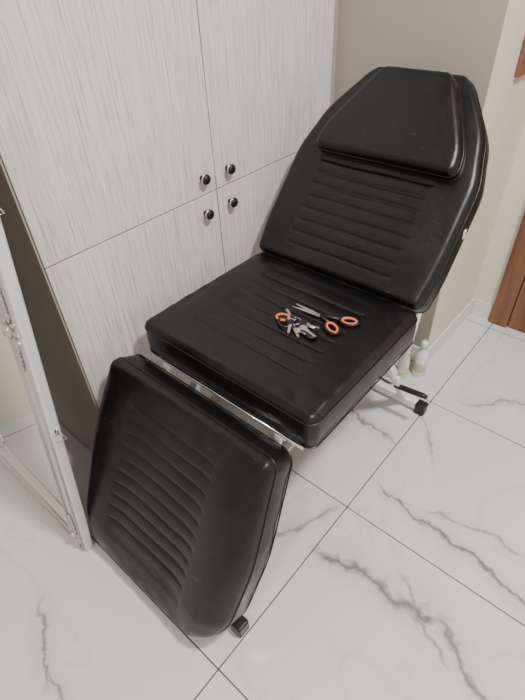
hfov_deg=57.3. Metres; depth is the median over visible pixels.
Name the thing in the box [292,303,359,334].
scissors
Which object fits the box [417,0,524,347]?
wall pier
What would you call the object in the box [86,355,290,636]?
cushion
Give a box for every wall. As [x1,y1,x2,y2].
[334,0,508,346]
[473,124,524,322]
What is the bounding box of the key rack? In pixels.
[514,36,524,77]
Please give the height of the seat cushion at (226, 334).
0.113 m
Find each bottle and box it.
[396,356,409,378]
[412,340,428,376]
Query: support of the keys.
on the chair
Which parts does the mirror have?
glass, rail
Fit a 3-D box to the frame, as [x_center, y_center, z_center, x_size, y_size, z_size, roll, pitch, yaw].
[1.046,-0.919,1.543,0.080,2.100,0.030,28,49,31]
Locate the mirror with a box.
[0,208,92,550]
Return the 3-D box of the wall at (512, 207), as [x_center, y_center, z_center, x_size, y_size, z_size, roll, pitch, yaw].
[1.922,-0.715,0.826,2.510,2.650,0.100,28,49,31]
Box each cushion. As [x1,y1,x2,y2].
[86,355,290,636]
[145,252,416,446]
[259,67,487,312]
[317,66,465,180]
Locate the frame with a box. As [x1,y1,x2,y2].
[488,212,524,327]
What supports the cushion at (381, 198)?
on the chair
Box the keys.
[275,309,319,338]
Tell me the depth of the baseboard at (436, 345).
2.13 m
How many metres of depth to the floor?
1.38 m
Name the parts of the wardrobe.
panel, door, door, knob, knob, knob, knob, door, door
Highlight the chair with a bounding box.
[86,66,488,637]
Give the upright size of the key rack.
0.175 m
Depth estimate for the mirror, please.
1.26 m
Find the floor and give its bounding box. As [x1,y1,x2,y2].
[0,313,524,699]
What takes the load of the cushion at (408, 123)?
on the chair
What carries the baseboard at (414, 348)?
attached to the wall pier
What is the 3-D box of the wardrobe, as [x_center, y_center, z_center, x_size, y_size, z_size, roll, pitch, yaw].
[-0.360,-0.888,1.329,0.643,2.450,1.168,28,49,31]
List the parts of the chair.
leg rail, leg, hinge rod, leg, leg rail, floor rail, lever rod, leg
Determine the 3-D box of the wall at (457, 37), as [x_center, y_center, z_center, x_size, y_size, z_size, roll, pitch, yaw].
[0.318,-1.140,1.359,0.808,2.565,0.005,28,49,31]
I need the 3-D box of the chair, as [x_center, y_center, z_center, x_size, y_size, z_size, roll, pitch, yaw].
[0.076,-0.061,1.361,0.641,1.116,1.338,28,49,31]
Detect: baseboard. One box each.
[409,344,428,361]
[427,298,474,360]
[471,299,492,318]
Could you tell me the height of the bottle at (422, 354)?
0.176 m
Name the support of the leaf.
attached to the wall at (512, 207)
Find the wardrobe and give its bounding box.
[0,0,338,451]
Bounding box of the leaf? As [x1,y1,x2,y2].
[507,279,524,332]
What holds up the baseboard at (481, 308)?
attached to the wall at (512, 207)
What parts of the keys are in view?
key blade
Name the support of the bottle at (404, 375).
on the floor

